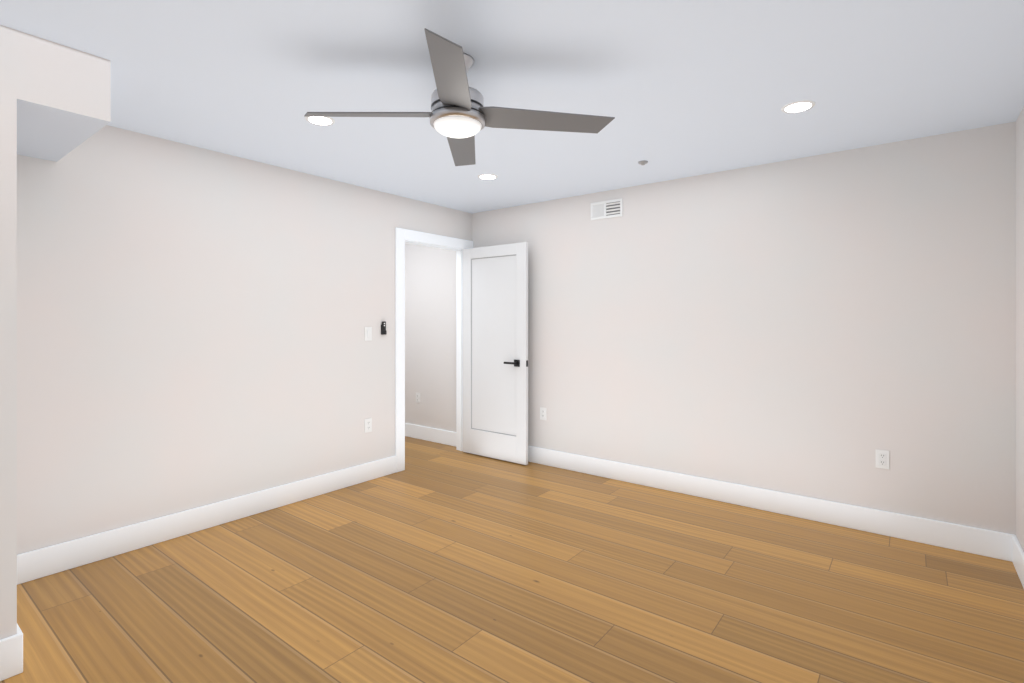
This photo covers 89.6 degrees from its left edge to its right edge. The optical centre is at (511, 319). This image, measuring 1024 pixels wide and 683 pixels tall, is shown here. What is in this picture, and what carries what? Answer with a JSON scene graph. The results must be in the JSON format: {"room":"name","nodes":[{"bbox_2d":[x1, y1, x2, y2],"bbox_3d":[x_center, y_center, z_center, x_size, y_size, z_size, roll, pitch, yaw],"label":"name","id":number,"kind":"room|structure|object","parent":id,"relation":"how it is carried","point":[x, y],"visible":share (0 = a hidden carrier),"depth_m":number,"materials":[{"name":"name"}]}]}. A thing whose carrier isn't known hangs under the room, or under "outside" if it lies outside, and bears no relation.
{"room":"empty bedroom","nodes":[
{"label":"empty bedroom","id":0,"kind":"room"},
{"bbox_2d":[0,25,16,639],"bbox_3d":[-2.601,0.120,1.764,0.906,2.440,1.190,0,0,38],"label":"wall","id":1,"kind":"structure","parent":0,"point":[8,331],"depth_m":1.94,"materials":[{"name":"paint"}]},
{"bbox_2d":[0,632,22,680],"bbox_3d":[-2.227,1.265,1.495,0.016,0.150,1.190,0,0,38],"label":"baseboard","id":2,"kind":"structure","parent":1,"relation":"attached to","point":[11,656],"depth_m":1.94,"materials":[{"name":"white wood"}]},
{"bbox_2d":[17,125,471,554],"bbox_3d":[-1.916,0.120,3.490,0.120,2.440,4.760,0,0,38],"label":"wall","id":3,"kind":"structure","parent":0,"point":[193,322],"depth_m":3.24,"materials":[{"name":"paint"}]},
{"bbox_2d":[17,456,395,584],"bbox_3d":[-1.806,1.265,3.521,0.016,0.150,2.562,0,0,38],"label":"baseboard","id":4,"kind":"structure","parent":3,"relation":"attached to","point":[47,561],"depth_m":3.20,"materials":[{"name":"white wood"}]},
{"bbox_2d":[365,418,371,432],"bbox_3d":[-1.200,0.880,4.311,0.009,0.115,0.070,0,0,38],"label":"electrical outlet","id":5,"kind":"object","parent":3,"relation":"attached to","point":[368,424],"visible":1,"depth_m":4.31,"materials":[{"name":"white plastic"}]},
{"bbox_2d":[365,327,371,340],"bbox_3d":[-1.198,0.115,4.309,0.014,0.115,0.070,0,0,38],"label":"light switch","id":6,"kind":"object","parent":3,"relation":"attached to","point":[368,333],"visible":1,"depth_m":4.30,"materials":[{"name":"white plastic"}]},
{"bbox_2d":[381,321,386,334],"bbox_3d":[-1.100,0.069,4.427,0.024,0.113,0.044,0,0,38],"label":"remote","id":7,"kind":"object","parent":3,"relation":"attached to","point":[383,329],"visible":0.98,"depth_m":4.42,"materials":[{"name":"black plastic"}]},
{"bbox_2d":[395,227,472,472],"bbox_3d":[-0.769,0.264,4.974,0.156,2.153,1.007,0,0,38],"label":"door frame","id":8,"kind":"structure","parent":3,"relation":"attached to","point":[402,235],"depth_m":4.60,"materials":[{"name":"white wood"}]},
{"bbox_2d":[462,242,527,464],"bbox_3d":[-0.179,0.307,4.985,0.804,2.045,0.129,0,0,38],"label":"door","id":9,"kind":"structure","parent":3,"relation":"in","point":[495,351],"depth_m":4.95,"materials":[{"name":"white wood"}]},
{"bbox_2d":[0,436,1023,682],"bbox_3d":[-0.780,1.390,2.613,5.550,0.100,4.960,0,0,38],"label":"floor","id":10,"kind":"structure","parent":0,"point":[432,562],"depth_m":2.50,"materials":[{"name":"brown wood"}]},
{"bbox_2d":[0,0,1023,213],"bbox_3d":[-0.780,-1.150,2.613,5.550,0.100,4.960,0,0,38],"label":"ceiling","id":11,"kind":"structure","parent":0,"point":[677,89],"depth_m":2.35,"materials":[{"name":"white paint"}]},
{"bbox_2d":[17,30,110,161],"bbox_3d":[-2.149,-0.970,2.350,0.906,0.260,0.290,0,0,38],"label":"soffit beam","id":12,"kind":"structure","parent":11,"relation":"attached to","point":[63,100],"depth_m":2.11,"materials":[{"name":"paint"}]},
{"bbox_2d":[305,117,334,125],"bbox_3d":[-1.055,-1.098,2.838,0.156,0.004,0.156,0,0,38],"label":"recessed light","id":13,"kind":"object","parent":11,"relation":"in","point":[324,121],"visible":0.81,"depth_m":2.84,"materials":[{"name":"white"}]},
{"bbox_2d":[304,28,614,165],"bbox_3d":[-0.230,-0.942,2.187,0.971,0.317,0.970,0,0,-45],"label":"ceiling fan","id":14,"kind":"object","parent":11,"relation":"hanging from","point":[460,115],"visible":1,"depth_m":2.14,"materials":[{"name":"silver metal"}]},
{"bbox_2d":[478,174,497,179],"bbox_3d":[-0.187,-1.098,3.961,0.156,0.004,0.156,0,0,38],"label":"recessed light","id":15,"kind":"object","parent":11,"relation":"in","point":[487,176],"visible":1,"depth_m":3.94,"materials":[{"name":"white"}]},
{"bbox_2d":[638,160,647,164],"bbox_3d":[0.912,-1.090,3.592,0.068,0.020,0.068,0,0,38],"label":"sprinkler","id":16,"kind":"object","parent":11,"relation":"attached to","point":[644,162],"visible":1,"depth_m":3.58,"materials":[{"name":"grey metal"}]},
{"bbox_2d":[781,100,815,112],"bbox_3d":[1.477,-1.098,2.663,0.156,0.004,0.156,0,0,38],"label":"recessed light","id":17,"kind":"object","parent":11,"relation":"in","point":[798,106],"visible":1,"depth_m":2.65,"materials":[{"name":"white"}]},
{"bbox_2d":[540,407,545,419],"bbox_3d":[0.289,0.870,4.789,0.070,0.115,0.009,0,0,38],"label":"electrical outlet","id":18,"kind":"object","parent":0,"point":[542,413],"depth_m":4.79,"materials":[{"name":"white plastic"}]},
{"bbox_2d":[405,122,1015,534],"bbox_3d":[0.706,0.120,4.535,5.550,2.440,0.100,0,0,38],"label":"wall","id":19,"kind":"structure","parent":0,"point":[823,326],"depth_m":3.55,"materials":[{"name":"paint"}]},
{"bbox_2d":[416,393,419,402],"bbox_3d":[-1.064,0.880,5.834,0.070,0.115,0.009,0,0,38],"label":"outlet","id":20,"kind":"object","parent":19,"relation":"attached to","point":[417,397],"visible":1,"depth_m":5.83,"materials":[{"name":"white plastic"}]},
{"bbox_2d":[405,423,455,446],"bbox_3d":[-0.979,1.265,5.764,1.180,0.150,0.016,0,0,38],"label":"baseboard","id":21,"kind":"structure","parent":19,"relation":"attached to","point":[446,437],"depth_m":5.68,"materials":[{"name":"white wood"}]},
{"bbox_2d":[591,198,622,219],"bbox_3d":[0.803,-0.940,4.392,0.300,0.150,0.012,0,0,38],"label":"air vent","id":22,"kind":"object","parent":19,"relation":"in","point":[607,209],"visible":1,"depth_m":4.39,"materials":[{"name":"white metal"}]},
{"bbox_2d":[528,446,1015,561],"bbox_3d":[1.191,1.265,4.087,4.034,0.150,0.016,0,0,38],"label":"baseboard","id":23,"kind":"structure","parent":19,"relation":"attached to","point":[983,542],"depth_m":3.49,"materials":[{"name":"white wood"}]},
{"bbox_2d":[876,449,888,468],"bbox_3d":[2.314,0.870,3.223,0.070,0.115,0.009,0,0,38],"label":"electrical outlet","id":24,"kind":"object","parent":19,"relation":"attached to","point":[882,458],"visible":1,"depth_m":3.22,"materials":[{"name":"white plastic"}]},
{"bbox_2d":[1016,107,1023,550],"bbox_3d":[1.345,0.120,0.907,0.100,2.440,4.860,0,0,38],"label":"wall","id":25,"kind":"structure","parent":0,"point":[1020,328],"depth_m":2.73,"materials":[{"name":"paint"}]},
{"bbox_2d":[1012,535,1023,587],"bbox_3d":[1.325,1.265,0.975,0.016,0.150,4.744,0,0,38],"label":"baseboard","id":26,"kind":"structure","parent":25,"relation":"attached to","point":[1017,556],"depth_m":2.70,"materials":[{"name":"white wood"}]}
]}

